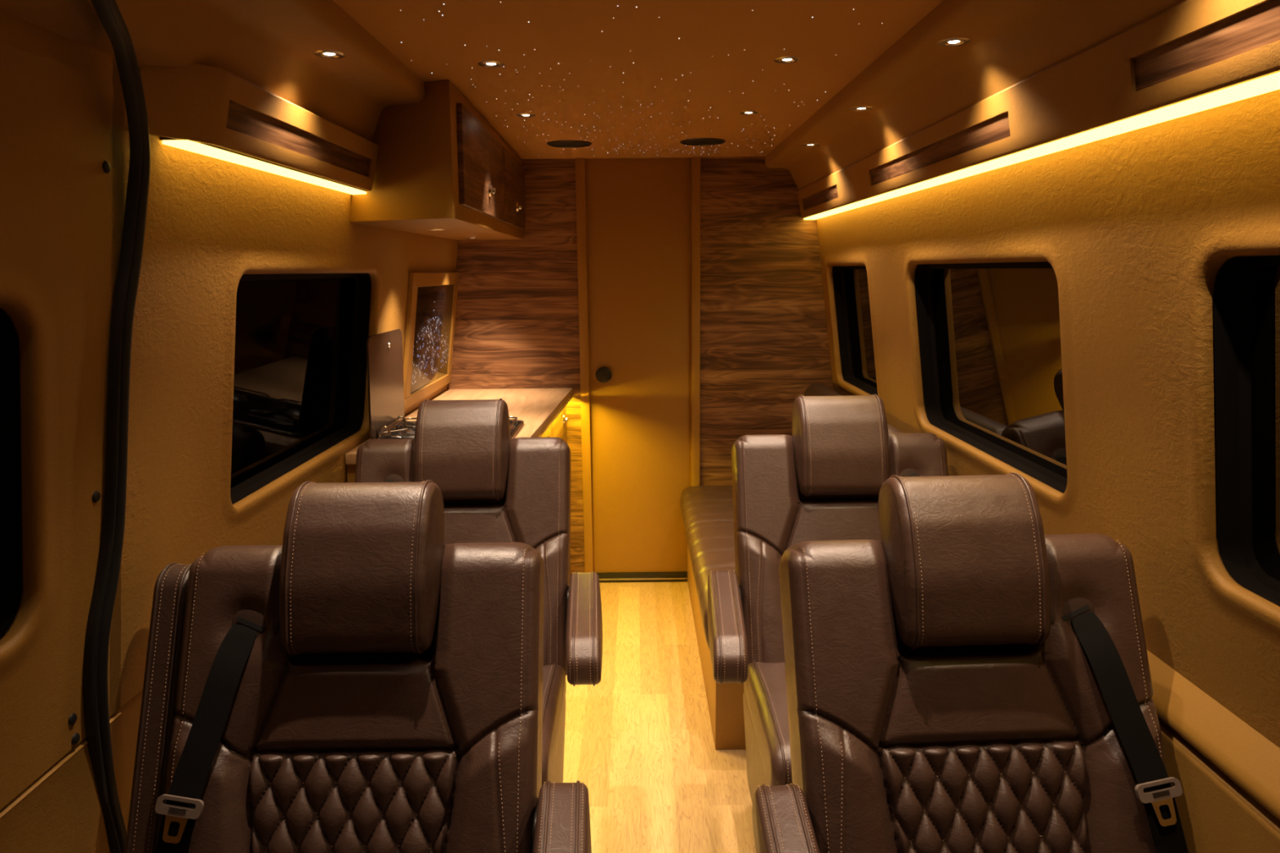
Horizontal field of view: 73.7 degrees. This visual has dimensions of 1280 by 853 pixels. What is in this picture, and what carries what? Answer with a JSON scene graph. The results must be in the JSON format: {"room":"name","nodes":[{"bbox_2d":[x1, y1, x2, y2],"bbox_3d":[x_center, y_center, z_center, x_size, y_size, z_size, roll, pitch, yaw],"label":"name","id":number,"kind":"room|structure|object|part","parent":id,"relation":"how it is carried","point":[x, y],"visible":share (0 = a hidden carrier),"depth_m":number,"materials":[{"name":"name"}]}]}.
{"room":"vehicle interior","nodes":[
{"label":"vehicle interior","id":0,"kind":"room"},
{"bbox_2d":[109,56,457,809],"bbox_3d":[-0.821,0.097,2.596,0.142,1.750,2.480,-1,10,0],"label":"wall","id":1,"kind":"structure","parent":0,"point":[211,222],"depth_m":1.58,"materials":[{"name":"beige fabric"}]},
{"bbox_2d":[0,10,129,852],"bbox_3d":[-0.808,0.529,0.210,0.143,1.760,2.430,-1,10,0],"label":"door","id":2,"kind":"structure","parent":1,"relation":"in","point":[56,148],"depth_m":1.19,"materials":[{"name":"beige fabric"}]},
{"bbox_2d":[0,307,22,640],"bbox_3d":[-0.860,0.140,0.723,0.107,0.457,0.884,-1,10,0],"label":"window","id":3,"kind":"structure","parent":2,"relation":"attached to","point":[11,576],"depth_m":1.16,"materials":[{"name":"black glass"}]},
{"bbox_3d":[-0.868,1.044,0.304,0.012,0.715,2.430,-1,10,0],"label":"panel","id":4,"kind":"part","parent":2,"relation":"part of","materials":[{"name":"beige plastic"}]},
{"bbox_2d":[83,0,150,852],"bbox_3d":[-0.692,0.283,1.209,0.175,1.821,0.512,-8,13,-36],"label":"seal","id":5,"kind":"object","parent":2,"relation":"attached to","point":[100,617],"visible":1,"depth_m":1.31,"materials":[{"name":"black rubber"}]},
{"bbox_3d":[-0.881,0.607,2.689,0.010,0.715,2.480,-1,10,0],"label":"panel","id":6,"kind":"part","parent":1,"relation":"part of","materials":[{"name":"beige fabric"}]},
{"bbox_2d":[0,0,424,141],"bbox_3d":[-0.650,-0.508,0.575,0.235,0.195,3.520,-1,10,0],"label":"ceiling side panel","id":7,"kind":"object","parent":1,"relation":"attached to","point":[270,45],"depth_m":1.47,"materials":[{"name":"beige fabric"}]},
{"bbox_2d":[123,62,378,194],"bbox_3d":[-0.723,-0.589,1.760,0.093,0.126,1.027,-1,10,0],"label":"valance","id":8,"kind":"object","parent":1,"relation":"attached to","point":[196,102],"depth_m":1.52,"materials":[{"name":"beige fabric"}]},
{"bbox_3d":[-0.746,-0.538,1.819,0.046,0.006,0.930,-1,10,0],"label":"led strip","id":9,"kind":"part","parent":8,"relation":"part of","materials":[{"name":"yellow plastic"}]},
{"bbox_3d":[-0.698,-0.594,1.812,0.014,0.046,0.785,-1,10,0],"label":"inset panel","id":10,"kind":"part","parent":8,"relation":"part of","materials":[{"name":"brown wood"}]},
{"bbox_2d":[230,272,371,503],"bbox_3d":[-0.866,-0.146,2.183,0.111,0.486,0.939,-1,10,0],"label":"window","id":11,"kind":"structure","parent":1,"relation":"in","point":[300,362],"depth_m":2.18,"materials":[{"name":"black glass"}]},
{"bbox_2d":[312,49,345,58],"bbox_3d":[-0.607,-0.730,1.668,0.060,0.008,0.060,-1,10,0],"label":"recessed light","id":12,"kind":"object","parent":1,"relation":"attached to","point":[328,52],"visible":0.96,"depth_m":1.66,"materials":[{"name":"metal"}]},
{"bbox_2d":[403,271,458,409],"bbox_3d":[-0.820,-0.364,3.371,0.076,0.482,0.770,-1,10,0],"label":"framed picture","id":13,"kind":"object","parent":1,"relation":"attached to","point":[432,297],"visible":0.94,"depth_m":3.30},
{"bbox_2d":[350,80,525,239],"bbox_3d":[-0.620,-0.833,2.902,0.337,0.334,1.542,-1,10,0],"label":"upper cabinet","id":14,"kind":"object","parent":1,"relation":"attached to","point":[440,164],"visible":0.99,"depth_m":2.23,"materials":[{"name":"brown wood"}]},
{"bbox_2d":[426,229,444,231],"bbox_3d":[-0.656,-0.635,2.743,0.060,0.008,0.060,-1,10,0],"label":"recessed light","id":15,"kind":"object","parent":14,"relation":"attached to","point":[427,229],"visible":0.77,"depth_m":2.72,"materials":[{"name":"metal"}]},
{"bbox_3d":[-0.476,-0.779,2.605,0.020,0.254,0.780,-1,10,-1],"label":"door","id":16,"kind":"part","parent":14,"relation":"part of","materials":[{"name":"brown wood"}]},
{"bbox_3d":[-0.459,-0.734,2.657,0.019,0.040,0.040,-1,10,0],"label":"latch knob","id":17,"kind":"part","parent":14,"relation":"part of","materials":[{"name":"silver metal"}]},
{"bbox_3d":[-0.491,-0.910,3.318,0.020,0.254,0.630,-1,10,-1],"label":"door","id":18,"kind":"part","parent":14,"relation":"part of","materials":[{"name":"brown wood"}]},
{"bbox_3d":[-0.473,-0.861,3.347,0.019,0.040,0.040,-1,10,0],"label":"latch knob","id":19,"kind":"part","parent":14,"relation":"part of","materials":[{"name":"silver metal"}]},
{"bbox_2d":[333,0,942,159],"bbox_3d":[0.004,-0.721,1.246,1.082,0.032,4.910,-1,10,0],"label":"ceiling","id":20,"kind":"structure","parent":0,"point":[627,78],"depth_m":1.94,"materials":[{"name":"fabric"}]},
{"bbox_2d":[477,60,504,67],"bbox_3d":[-0.342,-0.836,1.962,0.060,0.008,0.060,-1,10,0],"label":"recessed light","id":21,"kind":"object","parent":20,"relation":"in","point":[491,63],"visible":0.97,"depth_m":1.96,"materials":[{"name":"metal"}]},
{"bbox_2d":[515,113,535,117],"bbox_3d":[-0.348,-0.955,2.610,0.060,0.008,0.060,-1,10,0],"label":"recessed light","id":22,"kind":"object","parent":20,"relation":"in","point":[525,115],"visible":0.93,"depth_m":2.61,"materials":[{"name":"metal"}]},
{"bbox_2d":[546,140,592,147],"bbox_3d":[-0.264,-1.061,3.204,0.172,0.004,0.172,-1,10,0],"label":"ceiling speaker","id":23,"kind":"object","parent":20,"relation":"attached to","point":[561,144],"visible":1,"depth_m":3.21,"materials":[{"name":"black plastic"}]},
{"bbox_2d":[549,141,589,146],"bbox_3d":[-0.264,-1.062,3.204,0.152,0.001,0.152,-1,10,0],"label":"grille","id":24,"kind":"object","parent":23,"relation":"attached to","point":[553,144],"depth_m":3.22,"materials":[{"name":"black metal"}]},
{"bbox_2d":[680,137,725,145],"bbox_3d":[0.235,-1.063,3.187,0.172,0.004,0.172,-1,10,0],"label":"ceiling speaker","id":25,"kind":"object","parent":20,"relation":"attached to","point":[695,141],"visible":1,"depth_m":3.19,"materials":[{"name":"black plastic"}]},
{"bbox_2d":[682,139,723,144],"bbox_3d":[0.235,-1.064,3.187,0.152,0.001,0.152,-1,10,0],"label":"grille","id":26,"kind":"object","parent":25,"relation":"attached to","point":[685,141],"depth_m":3.19,"materials":[{"name":"black metal"}]},
{"bbox_2d":[738,111,758,115],"bbox_3d":[0.333,-0.962,2.609,0.060,0.008,0.060,-1,10,0],"label":"recessed light","id":27,"kind":"object","parent":20,"relation":"in","point":[748,113],"visible":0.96,"depth_m":2.61,"materials":[{"name":"metal"}]},
{"bbox_2d":[773,56,800,63],"bbox_3d":[0.337,-0.841,1.952,0.060,0.008,0.060,-1,10,0],"label":"recessed light","id":28,"kind":"object","parent":20,"relation":"in","point":[784,58],"visible":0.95,"depth_m":1.95,"materials":[{"name":"metal"}]},
{"bbox_2d":[446,156,833,577],"bbox_3d":[-0.004,-0.238,3.820,1.820,1.950,0.040,-1,10,0],"label":"wall","id":29,"kind":"structure","parent":0,"point":[764,340],"depth_m":3.75,"materials":[{"name":"brown wood"}]},
{"bbox_2d":[574,157,593,573],"bbox_3d":[-0.245,-0.208,3.809,0.040,1.900,0.050,-1,10,0],"label":"trim","id":30,"kind":"structure","parent":29,"relation":"attached to","point":[580,162],"depth_m":3.77,"materials":[{"name":"beige wood"}]},
{"bbox_2d":[584,157,691,573],"bbox_3d":[0.001,-0.233,3.806,0.460,1.855,0.059,-1,10,0],"label":"door","id":31,"kind":"structure","parent":29,"relation":"in","point":[638,211],"depth_m":3.79,"materials":[{"name":"beige plastic"}]},
{"bbox_3d":[-0.162,-0.230,3.791,0.072,0.072,0.030,-1,10,0],"label":"knob","id":32,"kind":"part","parent":31,"relation":"part of","materials":[{"name":"black plastic"}]},
{"bbox_2d":[596,571,687,582],"bbox_3d":[0.011,0.701,3.982,0.454,0.045,0.040,-1,10,0],"label":"baseboard","id":33,"kind":"structure","parent":29,"relation":"attached to","point":[680,576],"depth_m":3.97,"materials":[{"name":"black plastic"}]},
{"bbox_2d":[691,156,700,486],"bbox_3d":[0.247,-0.213,3.810,0.038,1.900,0.050,-1,10,0],"label":"trim","id":34,"kind":"structure","parent":29,"relation":"attached to","point":[695,161],"depth_m":3.73,"materials":[{"name":"beige wood"}]},
{"bbox_2d":[563,582,755,852],"bbox_3d":[0.009,1.175,1.603,1.800,0.030,4.930,-1,10,0],"label":"floor","id":35,"kind":"structure","parent":0,"point":[640,740],"depth_m":2.62,"materials":[{"name":"brown wood"}]},
{"bbox_2d":[124,480,591,852],"bbox_3d":[-0.433,0.687,1.194,0.758,1.087,0.845,-1,10,0],"label":"chair","id":36,"kind":"object","parent":35,"relation":"on","point":[361,682],"visible":1,"depth_m":1.35,"materials":[{"name":"brown leather"}]},
{"bbox_3d":[-0.777,0.504,1.406,0.070,0.510,0.281,-1,10,0],"label":"armrest","id":37,"kind":"part","parent":36,"relation":"part of","materials":[{"name":"brown leather"}]},
{"bbox_3d":[-0.686,0.593,1.262,0.035,0.041,0.019,-1,10,0],"label":"blade","id":38,"kind":"part","parent":36,"relation":"part of","materials":[{"name":"silver metal"}]},
{"bbox_2d":[231,608,279,639],"bbox_3d":[-0.629,0.322,1.393,0.086,0.065,0.036,-1,10,0],"label":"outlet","id":39,"kind":"object","parent":36,"relation":"attached to","point":[246,624],"depth_m":1.38,"materials":[{"name":"plastic"}]},
{"bbox_3d":[-0.451,0.664,1.320,0.334,0.282,0.141,-1,10,0],"label":"quilted panel","id":40,"kind":"part","parent":36,"relation":"part of","materials":[{"name":"brown leather"}]},
{"bbox_3d":[-0.453,0.515,1.409,0.580,0.611,0.341,-1,10,0],"label":"backrest","id":41,"kind":"part","parent":36,"relation":"part of","materials":[{"name":"brown leather"}]},
{"bbox_3d":[-0.106,0.648,1.145,0.086,0.142,0.422,-1,10,-3],"label":"armrest","id":42,"kind":"part","parent":36,"relation":"part of","materials":[{"name":"brown leather"}]},
{"bbox_2d":[346,406,568,482],"bbox_3d":[-0.592,0.419,3.235,0.569,0.882,1.339,-1,10,0],"label":"base cabinet","id":43,"kind":"object","parent":35,"relation":"on","point":[557,428],"visible":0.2,"depth_m":3.48,"materials":[{"name":"brown wood"}]},
{"bbox_2d":[345,387,573,464],"bbox_3d":[-0.576,-0.027,3.142,0.562,0.040,1.361,-1,10,0],"label":"countertop","id":44,"kind":"structure","parent":43,"relation":"on","point":[538,408],"depth_m":3.42,"materials":[{"name":"brown wood"}]},
{"bbox_2d":[366,328,524,439],"bbox_3d":[-0.605,-0.137,2.717,0.419,0.330,0.379,-1,10,0],"label":"cooktop","id":45,"kind":"object","parent":44,"relation":"in","point":[384,359],"visible":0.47,"depth_m":2.69,"materials":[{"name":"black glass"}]},
{"bbox_3d":[-0.805,-0.141,2.715,0.016,0.318,0.370,-1,10,0],"label":"lid","id":46,"kind":"part","parent":45,"relation":"part of","materials":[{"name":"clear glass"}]},
{"bbox_3d":[-0.794,-0.002,2.710,0.008,0.008,0.180,-1,10,0],"label":"hinge rod","id":47,"kind":"part","parent":45,"relation":"part of","materials":[{"name":"silver metal"}]},
{"bbox_3d":[-0.767,0.018,2.625,0.063,0.046,0.013,-2,11,-10],"label":"hinge arm","id":48,"kind":"part","parent":45,"relation":"part of","materials":[{"name":"silver metal"}]},
{"bbox_3d":[-0.763,0.014,2.663,0.006,0.006,0.085,10,14,44],"label":"support arm","id":49,"kind":"part","parent":45,"relation":"part of","materials":[{"name":"silver metal"}]},
{"bbox_3d":[-0.768,-0.015,2.802,0.063,0.046,0.013,-2,11,-10],"label":"hinge arm","id":50,"kind":"part","parent":45,"relation":"part of","materials":[{"name":"silver metal"}]},
{"bbox_3d":[-0.708,0.025,2.675,0.084,0.014,0.084,-1,10,0],"label":"burner","id":51,"kind":"part","parent":45,"relation":"part of","materials":[{"name":"silver metal"}]},
{"bbox_3d":[-0.603,0.021,2.746,0.410,0.008,0.370,-1,10,0],"label":"hob plate","id":52,"kind":"part","parent":45,"relation":"part of","materials":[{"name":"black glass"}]},
{"bbox_3d":[-0.603,0.017,2.745,0.419,0.009,0.379,-1,10,0],"label":"edge rail","id":53,"kind":"part","parent":45,"relation":"part of","materials":[{"name":"silver metal"}]},
{"bbox_3d":[-0.365,0.119,3.159,0.016,0.225,0.425,0,10,2],"label":"drawer","id":54,"kind":"part","parent":43,"relation":"part of","materials":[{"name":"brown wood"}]},
{"bbox_3d":[-0.344,0.301,3.645,0.016,0.760,0.435,0,10,2],"label":"door","id":55,"kind":"part","parent":43,"relation":"part of","materials":[{"name":"brown wood"}]},
{"bbox_3d":[-0.324,-0.029,3.726,0.020,0.040,0.040,-1,10,0],"label":"latch knob","id":56,"kind":"part","parent":43,"relation":"part of","materials":[{"name":"silver metal"}]},
{"bbox_2d":[355,398,602,786],"bbox_3d":[-0.428,0.519,2.109,0.684,1.087,0.826,-1,10,0],"label":"chair","id":57,"kind":"object","parent":35,"relation":"on","point":[495,487],"visible":0.43,"depth_m":2.27,"materials":[{"name":"brown leather"}]},
{"bbox_2d":[383,474,411,482],"bbox_3d":[-0.657,0.155,2.307,0.086,0.065,0.036,-1,10,0],"label":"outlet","id":58,"kind":"object","parent":57,"relation":"attached to","point":[387,477],"depth_m":2.30,"materials":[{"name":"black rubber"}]},
{"bbox_3d":[-0.481,0.348,2.324,0.580,0.611,0.341,-1,10,0],"label":"backrest","id":59,"kind":"part","parent":57,"relation":"part of","materials":[{"name":"brown leather"}]},
{"bbox_2d":[541,664,566,786],"bbox_3d":[-0.476,0.696,1.980,0.578,0.136,0.501,-1,10,0],"label":"seat cushion","id":60,"kind":"object","parent":57,"relation":"on","point":[554,690],"depth_m":1.95,"materials":[{"name":"brown leather"}]},
{"bbox_3d":[-0.134,0.481,2.060,0.086,0.142,0.422,-1,10,-3],"label":"armrest","id":61,"kind":"part","parent":57,"relation":"part of","materials":[{"name":"brown leather"}]},
{"bbox_2d":[680,382,903,750],"bbox_3d":[0.520,0.390,3.194,0.670,0.930,1.418,-1,10,0],"label":"bench sofa","id":62,"kind":"object","parent":35,"relation":"on","point":[707,510],"visible":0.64,"depth_m":3.00,"materials":[{"name":"brown leather"}]},
{"bbox_2d":[680,484,735,650],"bbox_3d":[0.464,0.476,3.210,0.555,0.185,1.406,-1,10,0],"label":"seat cushion","id":63,"kind":"object","parent":62,"relation":"on","point":[707,510],"depth_m":3.20,"materials":[{"name":"brown leather"}]},
{"bbox_2d":[707,394,948,803],"bbox_3d":[0.502,0.508,2.112,0.684,1.087,0.826,-1,10,0],"label":"chair","id":64,"kind":"object","parent":35,"relation":"on","point":[824,481],"visible":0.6,"depth_m":2.27,"materials":[{"name":"brown leather"}]},
{"bbox_3d":[0.208,0.477,2.061,0.086,0.142,0.422,0,10,3],"label":"armrest","id":65,"kind":"part","parent":64,"relation":"part of","materials":[{"name":"brown leather"}]},
{"bbox_2d":[743,662,792,786],"bbox_3d":[0.555,0.684,1.983,0.578,0.136,0.501,-1,10,0],"label":"seat cushion","id":66,"kind":"object","parent":64,"relation":"on","point":[765,690],"depth_m":1.92,"materials":[{"name":"brown leather"}]},
{"bbox_3d":[0.550,0.336,2.327,0.580,0.611,0.341,-1,10,0],"label":"backrest","id":67,"kind":"part","parent":64,"relation":"part of","materials":[{"name":"brown leather"}]},
{"bbox_2d":[899,468,919,476],"bbox_3d":[0.722,0.139,2.312,0.086,0.065,0.036,-1,10,0],"label":"outlet","id":68,"kind":"object","parent":64,"relation":"attached to","point":[903,472],"depth_m":2.31,"materials":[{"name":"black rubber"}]},
{"bbox_2d":[751,472,1188,852],"bbox_3d":[0.503,0.677,1.195,0.684,1.087,0.826,-1,10,-3],"label":"chair","id":69,"kind":"object","parent":35,"relation":"on","point":[971,677],"visible":1,"depth_m":1.35,"materials":[{"name":"brown leather"}]},
{"bbox_3d":[0.211,0.647,1.132,0.086,0.142,0.422,-1,10,0],"label":"armrest","id":70,"kind":"part","parent":69,"relation":"part of","materials":[{"name":"brown leather"}]},
{"bbox_3d":[0.540,0.504,1.412,0.580,0.611,0.341,-1,10,-3],"label":"backrest","id":71,"kind":"part","parent":69,"relation":"part of","materials":[{"name":"brown leather"}]},
{"bbox_3d":[0.547,0.653,1.323,0.334,0.282,0.141,-1,10,-3],"label":"quilted panel","id":72,"kind":"part","parent":69,"relation":"part of","materials":[{"name":"brown leather"}]},
{"bbox_2d":[1050,596,1094,626],"bbox_3d":[0.711,0.306,1.404,0.086,0.065,0.037,-1,10,0],"label":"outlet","id":73,"kind":"object","parent":69,"relation":"attached to","point":[1065,611],"depth_m":1.40,"materials":[{"name":"brown plastic"}]},
{"bbox_3d":[0.782,0.575,1.276,0.035,0.041,0.019,-1,10,-3],"label":"blade","id":74,"kind":"part","parent":69,"relation":"part of","materials":[{"name":"silver metal"}]},
{"bbox_2d":[816,88,1279,852],"bbox_3d":[0.830,0.295,1.421,0.126,1.750,4.880,-1,10,0],"label":"wall","id":75,"kind":"structure","parent":0,"point":[1135,228],"depth_m":1.39,"materials":[{"name":"beige fabric"}]},
{"bbox_2d":[801,143,819,146],"bbox_3d":[0.592,-0.981,2.962,0.060,0.008,0.060,-1,10,0],"label":"recessed light","id":76,"kind":"object","parent":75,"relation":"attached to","point":[804,144],"visible":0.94,"depth_m":2.96,"materials":[{"name":"metal"}]},
{"bbox_2d":[831,265,877,395],"bbox_3d":[0.868,-0.384,3.337,0.111,0.486,0.629,-1,10,0],"label":"window","id":77,"kind":"structure","parent":75,"relation":"in","point":[851,288],"depth_m":3.52,"materials":[{"name":"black glass"}]},
{"bbox_3d":[0.890,-0.384,3.337,0.066,0.486,0.629,-1,10,0],"label":"pane","id":78,"kind":"part","parent":77,"relation":"part of","materials":[{"name":"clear glass"}]},
{"bbox_2d":[849,106,872,111],"bbox_3d":[0.597,-0.859,2.298,0.060,0.008,0.060,-1,10,0],"label":"recessed light","id":79,"kind":"object","parent":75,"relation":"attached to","point":[860,108],"visible":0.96,"depth_m":2.29,"materials":[{"name":"metal"}]},
{"bbox_2d":[937,37,970,46],"bbox_3d":[0.599,-0.736,1.628,0.060,0.008,0.060,-1,10,0],"label":"recessed light","id":80,"kind":"object","parent":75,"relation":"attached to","point":[954,40],"visible":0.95,"depth_m":1.62,"materials":[{"name":"metal"}]},
{"bbox_2d":[764,0,1185,189],"bbox_3d":[0.626,-0.646,1.247,0.159,0.192,4.880,-1,10,0],"label":"ceiling side panel","id":81,"kind":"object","parent":75,"relation":"attached to","point":[918,82],"depth_m":1.72,"materials":[{"name":"beige fabric"}]},
{"bbox_2d":[797,0,1279,219],"bbox_3d":[0.729,-0.515,1.272,0.082,0.126,4.880,-1,10,0],"label":"valance","id":82,"kind":"object","parent":81,"relation":"attached to","point":[1191,49],"depth_m":1.32,"materials":[{"name":"beige fabric"}]},
{"bbox_3d":[0.696,-0.882,3.299,0.012,0.046,0.640,-1,10,0],"label":"inset panel","id":83,"kind":"part","parent":82,"relation":"part of","materials":[{"name":"brown wood"}]},
{"bbox_3d":[0.702,-0.660,2.091,0.012,0.046,0.975,-1,10,0],"label":"inset panel","id":84,"kind":"part","parent":82,"relation":"part of","materials":[{"name":"brown wood"}]},
{"bbox_3d":[0.738,-0.611,2.126,0.056,0.006,3.155,-1,10,0],"label":"led strip","id":85,"kind":"part","parent":82,"relation":"part of","materials":[{"name":"yellow plastic"}]},
{"bbox_3d":[0.709,-0.411,0.732,0.012,0.046,0.982,-1,10,0],"label":"inset panel","id":86,"kind":"part","parent":82,"relation":"part of","materials":[{"name":"brown wood"}]},
{"bbox_2d":[914,261,1066,493],"bbox_3d":[0.873,-0.167,2.134,0.110,0.480,0.924,-1,10,0],"label":"window","id":87,"kind":"structure","parent":75,"relation":"in","point":[989,334],"depth_m":2.13,"materials":[{"name":"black glass"}]},
{"bbox_3d":[0.869,0.821,1.517,0.015,0.680,4.880,-1,10,0],"label":"panel","id":88,"kind":"part","parent":75,"relation":"part of","materials":[{"name":"beige fabric"}]},
{"bbox_2d":[1212,255,1279,605],"bbox_3d":[0.880,0.094,0.704,0.110,0.482,1.147,-1,10,0],"label":"window","id":89,"kind":"structure","parent":75,"relation":"in","point":[1246,291],"depth_m":1.25,"materials":[{"name":"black glass"}]},
{"bbox_3d":[0.903,0.094,0.704,0.065,0.482,1.147,-1,10,0],"label":"pane","id":90,"kind":"part","parent":89,"relation":"part of","materials":[{"name":"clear glass"}]}
]}

